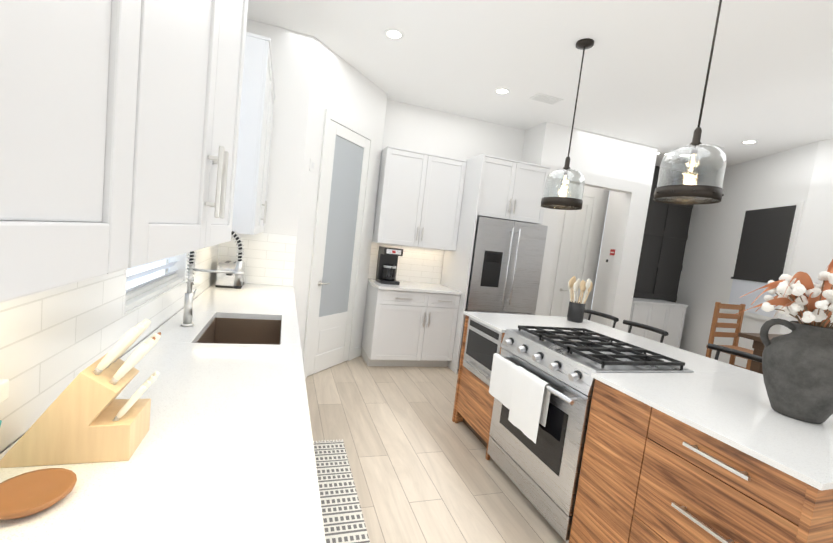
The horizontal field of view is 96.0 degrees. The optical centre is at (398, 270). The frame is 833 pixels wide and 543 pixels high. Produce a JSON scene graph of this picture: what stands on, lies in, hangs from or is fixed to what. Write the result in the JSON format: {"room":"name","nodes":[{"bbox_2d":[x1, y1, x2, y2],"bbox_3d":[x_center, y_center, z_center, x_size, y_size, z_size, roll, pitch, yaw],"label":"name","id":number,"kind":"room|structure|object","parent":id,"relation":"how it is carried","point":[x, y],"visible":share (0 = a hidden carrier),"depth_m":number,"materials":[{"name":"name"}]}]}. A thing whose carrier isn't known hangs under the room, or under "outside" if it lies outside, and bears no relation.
{"room":"kitchen","nodes":[
{"label":"kitchen","id":0,"kind":"room"},
{"bbox_2d":[0,253,213,453],"bbox_3d":[-0.871,-0.256,0.891,0.120,3.050,7.000,5,5,-17],"label":"wall","id":1,"kind":"structure","parent":0,"point":[179,265],"depth_m":2.10,"materials":[{"name":"white paint"}]},
{"bbox_2d":[0,0,175,302],"bbox_3d":[-0.314,-0.522,-0.035,0.347,1.120,0.942,5,5,-17],"label":"upper cabinet","id":2,"kind":"object","parent":1,"relation":"attached to","point":[134,133],"depth_m":0.34,"materials":[{"name":"white wood"}]},
{"bbox_2d":[0,244,218,451],"bbox_3d":[-0.995,0.069,1.418,0.007,0.448,3.600,5,5,-17],"label":"backsplash","id":3,"kind":"structure","parent":1,"relation":"attached to","point":[54,342],"depth_m":0.96,"materials":[{"name":"tile"}]},
{"bbox_2d":[125,256,182,311],"bbox_3d":[-1.076,-0.591,1.645,0.116,1.398,0.828,5,5,-17],"label":"window","id":4,"kind":"structure","parent":1,"relation":"in","point":[145,282],"depth_m":1.72,"materials":[{"name":"white"}]},
{"bbox_2d":[164,0,251,258],"bbox_3d":[-0.549,-0.616,0.749,0.347,1.120,0.938,5,5,-17],"label":"upper cabinet","id":5,"kind":"object","parent":1,"relation":"attached to","point":[210,66],"depth_m":0.80,"materials":[{"name":"white wood"}]},
{"bbox_2d":[236,33,274,234],"bbox_3d":[-1.104,-0.839,2.605,0.347,1.120,1.030,5,5,-17],"label":"upper cabinet","id":6,"kind":"object","parent":1,"relation":"attached to","point":[258,117],"depth_m":2.17,"materials":[{"name":"white wood"}]},
{"bbox_2d":[196,318,215,341],"bbox_3d":[-0.966,0.400,1.845,0.012,0.208,0.604,5,5,-17],"label":"sink","id":7,"kind":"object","parent":0,"relation":"attached to","point":[208,334],"depth_m":1.94,"materials":[{"name":"brown metal"}]},
{"bbox_2d":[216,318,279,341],"bbox_3d":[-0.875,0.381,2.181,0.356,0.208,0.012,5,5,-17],"label":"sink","id":8,"kind":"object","parent":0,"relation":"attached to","point":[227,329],"depth_m":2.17,"materials":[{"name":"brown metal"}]},
{"bbox_2d":[246,19,314,285],"bbox_3d":[-1.185,-0.494,3.237,0.626,3.050,0.100,5,5,-17],"label":"wall","id":9,"kind":"structure","parent":0,"point":[292,54],"depth_m":3.17,"materials":[{"name":"white paint"}]},
{"bbox_2d":[217,232,296,285],"bbox_3d":[-1.209,-0.111,3.220,0.618,0.448,0.007,5,5,-17],"label":"backsplash","id":10,"kind":"structure","parent":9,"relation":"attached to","point":[269,259],"depth_m":3.24,"materials":[{"name":"tile"}]},
{"bbox_2d":[280,318,283,341],"bbox_3d":[-0.616,0.429,1.953,0.012,0.208,0.604,5,5,-17],"label":"countertop","id":11,"kind":"structure","parent":0,"relation":"attached to","point":[281,319],"depth_m":1.93,"materials":[{"name":"white stone"}]},
{"bbox_2d":[293,37,386,375],"bbox_3d":[-0.626,-0.484,3.853,0.100,3.050,1.240,9,6,27],"label":"wall","id":12,"kind":"structure","parent":0,"point":[341,87],"depth_m":3.48,"materials":[{"name":"white paint"}]},
{"bbox_2d":[303,109,374,377],"bbox_3d":[-0.597,-0.219,3.856,0.597,2.530,0.601,5,5,-17],"label":"pantry door","id":13,"kind":"structure","parent":12,"relation":"in","point":[342,204],"depth_m":3.81,"materials":[{"name":"white wood"}]},
{"bbox_2d":[352,346,361,358],"bbox_3d":[1.007,1.122,4.492,4.549,0.120,0.888,5,5,-17],"label":"baseboard","id":14,"kind":"structure","parent":12,"relation":"attached to","point":[356,352],"depth_m":4.41,"materials":[{"name":"white"}]},
{"bbox_2d":[305,356,565,542],"bbox_3d":[2.490,1.562,2.377,7.750,0.060,7.700,5,5,-17],"label":"floor","id":15,"kind":"structure","parent":0,"point":[423,469],"depth_m":2.49,"materials":[{"name":"brown wood"}]},
{"bbox_2d":[180,318,295,341],"bbox_3d":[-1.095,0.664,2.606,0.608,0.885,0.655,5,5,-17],"label":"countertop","id":16,"kind":"structure","parent":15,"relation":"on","point":[187,334],"depth_m":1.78,"materials":[{"name":"white stone"}]},
{"bbox_2d":[0,342,325,542],"bbox_3d":[-0.575,0.390,1.054,0.625,0.032,1.147,5,5,-17],"label":"countertop","id":17,"kind":"structure","parent":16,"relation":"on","point":[226,454],"depth_m":0.79,"materials":[{"name":"white stone"}]},
{"bbox_2d":[0,468,76,519],"bbox_3d":[-0.642,0.391,0.653,0.124,0.020,0.124,5,5,-17],"label":"spoon rest","id":18,"kind":"object","parent":17,"relation":"on","point":[23,495],"visible":0.96,"depth_m":0.66,"materials":[{"name":"brown wood"}]},
{"bbox_2d":[0,319,160,467],"bbox_3d":[-0.667,0.244,0.811,0.243,0.278,0.143,5,5,-17],"label":"knife block","id":19,"kind":"object","parent":17,"relation":"on","point":[86,416],"visible":1,"depth_m":0.76,"materials":[{"name":"brown wood"}]},
{"bbox_2d":[181,228,243,326],"bbox_3d":[-0.888,0.020,1.813,0.262,0.503,0.078,5,5,-17],"label":"faucet","id":20,"kind":"object","parent":17,"relation":"on","point":[238,273],"visible":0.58,"depth_m":1.78,"materials":[{"name":"silver metal"}]},
{"bbox_2d":[180,282,295,321],"bbox_3d":[-1.068,0.212,2.696,0.625,0.068,1.141,5,5,-17],"label":"countertop","id":21,"kind":"structure","parent":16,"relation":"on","point":[266,303],"depth_m":2.41,"materials":[{"name":"white stone"}]},
{"bbox_2d":[215,260,244,287],"bbox_3d":[-1.338,0.024,3.000,0.180,0.191,0.282,5,5,-17],"label":"toaster","id":22,"kind":"object","parent":21,"relation":"on","point":[224,280],"visible":0.69,"depth_m":2.88,"materials":[{"name":"silver plastic"}]},
{"bbox_2d":[313,439,369,542],"bbox_3d":[-0.354,1.268,1.691,0.473,0.008,1.830,5,5,-17],"label":"rug","id":23,"kind":"object","parent":15,"relation":"on","point":[343,519],"visible":0.42,"depth_m":2.05,"materials":[{"name":"white fabric"}]},
{"bbox_2d":[361,154,484,373],"bbox_3d":[0.226,-0.129,4.344,0.999,2.450,0.728,5,5,-17],"label":"base cabinet","id":24,"kind":"object","parent":15,"relation":"on","point":[412,324],"visible":0.98,"depth_m":4.21,"materials":[{"name":"white wood"}]},
{"bbox_2d":[375,246,402,284],"bbox_3d":[-0.103,-0.064,4.330,0.220,0.410,0.296,5,5,-17],"label":"coffee maker","id":25,"kind":"object","parent":24,"relation":"on","point":[387,262],"visible":1,"depth_m":4.26,"materials":[{"name":"black plastic"}]},
{"bbox_2d":[458,216,547,369],"bbox_3d":[1.118,0.281,4.597,0.896,1.768,0.793,5,5,-17],"label":"fridge","id":26,"kind":"object","parent":15,"relation":"on","point":[506,265],"visible":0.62,"depth_m":4.23,"materials":[{"name":"grey metal"}]},
{"bbox_2d":[487,325,693,542],"bbox_3d":[1.034,0.894,2.252,0.750,0.962,0.758,5,5,-17],"label":"range","id":27,"kind":"object","parent":15,"relation":"on","point":[542,381],"visible":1,"depth_m":2.04,"materials":[{"name":"silver metal"}]},
{"bbox_2d":[584,309,618,327],"bbox_3d":[1.755,0.864,3.629,0.455,0.946,0.439,5,5,-17],"label":"bar stool","id":28,"kind":"object","parent":15,"relation":"on","point":[607,316],"visible":0.25,"depth_m":3.64,"materials":[{"name":"black metal"}]},
{"bbox_2d":[452,313,832,542],"bbox_3d":[1.324,0.960,2.224,1.172,0.899,2.106,5,5,-17],"label":"kitchen island","id":29,"kind":"object","parent":15,"relation":"on","point":[709,450],"depth_m":1.44,"materials":[{"name":"wood"}]},
{"bbox_2d":[464,311,631,334],"bbox_3d":[1.165,0.416,2.933,1.170,0.020,0.566,5,5,-17],"label":"island countertop","id":30,"kind":"structure","parent":29,"relation":"on","point":[500,320],"depth_m":2.92,"materials":[{"name":"white stone"}]},
{"bbox_2d":[567,276,592,322],"bbox_3d":[1.502,0.237,3.131,0.198,0.374,0.168,5,5,-17],"label":"utensil crock","id":31,"kind":"object","parent":30,"relation":"on","point":[576,309],"visible":1,"depth_m":3.09,"materials":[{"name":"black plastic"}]},
{"bbox_2d":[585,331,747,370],"bbox_3d":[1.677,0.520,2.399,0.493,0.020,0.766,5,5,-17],"label":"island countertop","id":32,"kind":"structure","parent":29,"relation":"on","point":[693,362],"depth_m":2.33,"materials":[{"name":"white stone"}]},
{"bbox_2d":[592,371,832,490],"bbox_3d":[1.577,0.582,1.555,1.170,0.020,0.798,5,5,-17],"label":"island countertop","id":33,"kind":"structure","parent":29,"relation":"on","point":[735,406],"depth_m":1.43,"materials":[{"name":"white stone"}]},
{"bbox_2d":[734,259,832,423],"bbox_3d":[1.629,0.232,1.495,0.645,0.692,0.371,5,5,-17],"label":"vase","id":34,"kind":"object","parent":33,"relation":"on","point":[797,365],"visible":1,"depth_m":1.43,"materials":[{"name":"ceramic"}]},
{"bbox_2d":[623,320,667,342],"bbox_3d":[1.889,0.918,3.182,0.455,0.946,0.439,5,5,-17],"label":"bar stool","id":35,"kind":"object","parent":15,"relation":"on","point":[663,333],"visible":0.25,"depth_m":3.20,"materials":[{"name":"black plastic"}]},
{"bbox_2d":[627,298,687,347],"bbox_3d":[3.923,0.920,5.982,1.130,0.910,0.440,5,5,-17],"label":"sideboard","id":36,"kind":"object","parent":15,"relation":"on","point":[668,316],"visible":0.48,"depth_m":5.78,"materials":[{"name":"white wood"}]},
{"bbox_2d":[705,302,752,369],"bbox_3d":[3.703,0.948,4.038,0.450,1.140,0.440,5,5,-17],"label":"dining chair","id":37,"kind":"object","parent":15,"relation":"on","point":[717,315],"visible":0.35,"depth_m":4.17,"materials":[{"name":"brown wood"}]},
{"bbox_2d":[707,343,761,362],"bbox_3d":[2.091,0.999,2.506,0.455,0.946,0.439,5,5,-17],"label":"bar stool","id":38,"kind":"object","parent":15,"relation":"on","point":[719,349],"visible":0.17,"depth_m":2.58,"materials":[{"name":"black plastic"}]},
{"bbox_2d":[738,332,783,373],"bbox_3d":[3.818,1.153,3.068,1.000,0.925,1.350,5,5,-17],"label":"dining table","id":39,"kind":"object","parent":15,"relation":"on","point":[758,346],"visible":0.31,"depth_m":3.45,"materials":[{"name":"brown wood"}]},
{"bbox_2d":[368,99,524,283],"bbox_3d":[0.559,-0.439,4.855,2.210,3.050,0.120,5,5,-17],"label":"wall","id":40,"kind":"structure","parent":0,"point":[420,129],"depth_m":4.65,"materials":[{"name":"white paint"}]},
{"bbox_2d":[368,242,443,283],"bbox_3d":[0.103,-0.092,4.693,0.972,0.448,0.007,5,5,-17],"label":"backsplash","id":41,"kind":"structure","parent":40,"relation":"attached to","point":[419,264],"depth_m":4.72,"materials":[{"name":"tile"}]},
{"bbox_2d":[372,146,467,250],"bbox_3d":[0.236,-0.825,4.464,0.972,1.070,0.347,5,5,-17],"label":"upper cabinet","id":42,"kind":"object","parent":40,"relation":"attached to","point":[419,199],"depth_m":4.29,"materials":[{"name":"white wood"}]},
{"bbox_2d":[469,154,550,223],"bbox_3d":[1.226,-0.957,4.591,0.910,0.670,0.640,5,5,-17],"label":"upper cabinet","id":43,"kind":"object","parent":40,"relation":"attached to","point":[511,190],"depth_m":4.28,"materials":[{"name":"white wood"}]},
{"bbox_2d":[247,0,832,174],"bbox_3d":[2.835,-1.528,2.110,7.750,0.080,7.700,5,5,-17],"label":"ceiling","id":44,"kind":"structure","parent":0,"point":[645,68],"depth_m":3.08,"materials":[{"name":"white paint"}]},
{"bbox_2d":[384,28,403,39],"bbox_3d":[-0.034,-1.878,2.975,0.164,0.008,0.164,5,5,-17],"label":"recessed light","id":45,"kind":"object","parent":44,"relation":"in","point":[393,33],"visible":1,"depth_m":2.97,"materials":[{"name":"white plastic"}]},
{"bbox_2d":[494,87,510,93],"bbox_3d":[1.058,-1.829,3.812,0.164,0.008,0.164,5,5,-17],"label":"recessed light","id":46,"kind":"object","parent":44,"relation":"in","point":[501,90],"visible":1,"depth_m":3.80,"materials":[{"name":"white plastic"}]},
{"bbox_2d":[529,93,563,104],"bbox_3d":[1.535,-1.781,3.887,0.300,0.010,0.160,5,5,-17],"label":"ceiling vent","id":47,"kind":"object","parent":44,"relation":"in","point":[544,98],"visible":1,"depth_m":3.87,"materials":[{"name":"white metal"}]},
{"bbox_2d":[541,38,593,209],"bbox_3d":[1.330,-1.099,2.857,0.304,1.228,0.306,5,5,-17],"label":"pendant light","id":48,"kind":"object","parent":44,"relation":"hanging from","point":[561,203],"visible":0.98,"depth_m":2.83,"materials":[{"name":"clear glass"}]},
{"bbox_2d":[653,0,726,204],"bbox_3d":[1.635,-0.991,1.989,0.304,1.228,0.306,5,5,-17],"label":"pendant light","id":49,"kind":"object","parent":44,"relation":"hanging from","point":[689,194],"visible":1,"depth_m":1.99,"materials":[{"name":"clear glass"}]},
{"bbox_2d":[705,143,724,148],"bbox_3d":[3.980,-1.586,4.789,0.300,0.010,0.160,5,5,-17],"label":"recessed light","id":50,"kind":"object","parent":44,"relation":"in","point":[720,147],"visible":0.21,"depth_m":4.71,"materials":[{"name":"white"}]},
{"bbox_2d":[740,140,758,143],"bbox_3d":[4.190,-1.536,4.470,0.164,0.008,0.164,5,5,-17],"label":"recessed light","id":51,"kind":"object","parent":44,"relation":"in","point":[749,141],"visible":1,"depth_m":4.46,"materials":[{"name":"white plastic"}]},
{"bbox_2d":[545,183,609,319],"bbox_3d":[2.302,-0.323,5.773,1.910,3.050,0.100,5,5,-17],"label":"door frame","id":52,"kind":"structure","parent":0,"point":[597,232],"depth_m":5.91,"materials":[{"name":"white paint"}]},
{"bbox_2d":[550,189,597,316],"bbox_3d":[2.723,0.010,5.851,0.560,2.470,0.066,5,5,-17],"label":"hall door","id":53,"kind":"structure","parent":52,"relation":"in","point":[575,242],"depth_m":5.84,"materials":[{"name":"white wood"}]},
{"bbox_2d":[521,122,657,331],"bbox_3d":[2.431,-0.272,5.345,1.910,3.050,0.800,5,5,-17],"label":"wall","id":54,"kind":"structure","parent":0,"point":[621,170],"depth_m":5.00,"materials":[{"name":"white paint"}]},
{"bbox_2d":[605,249,614,263],"bbox_3d":[3.217,-0.219,5.691,0.024,0.220,0.160,5,5,-17],"label":"thermostat","id":55,"kind":"object","parent":54,"relation":"attached to","point":[612,251],"visible":0.96,"depth_m":5.67,"materials":[{"name":"white"}]},
{"bbox_2d":[593,166,697,302],"bbox_3d":[4.126,-0.158,6.214,1.850,3.050,0.118,5,5,-17],"label":"wall","id":56,"kind":"structure","parent":0,"point":[665,238],"depth_m":6.21,"materials":[{"name":"grey paint"}]},
{"bbox_2d":[676,139,832,367],"bbox_3d":[5.508,0.270,3.054,1.086,3.050,7.362,5,5,-17],"label":"wall","id":57,"kind":"structure","parent":0,"point":[804,173],"depth_m":5.14,"materials":[{"name":"white paint"}]},
{"bbox_2d":[725,201,803,320],"bbox_3d":[4.614,-0.121,4.780,0.044,1.430,0.850,7,5,7],"label":"window","id":58,"kind":"structure","parent":57,"relation":"in","point":[766,243],"depth_m":4.73,"materials":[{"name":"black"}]},
{"bbox_3d":[-0.772,0.200,0.686,0.007,0.115,0.070,5,5,-17],"label":"electrical outlet","id":59,"kind":"object","parent":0,"visible":0},
{"bbox_2d":[0,379,8,403],"bbox_3d":[-0.754,0.226,0.694,0.036,0.040,0.034,5,5,-17],"label":"outlet","id":60,"kind":"object","parent":59,"relation":"attached to","point":[4,389],"visible":1,"depth_m":0.70,"materials":[{"name":"white plastic"}]}
]}

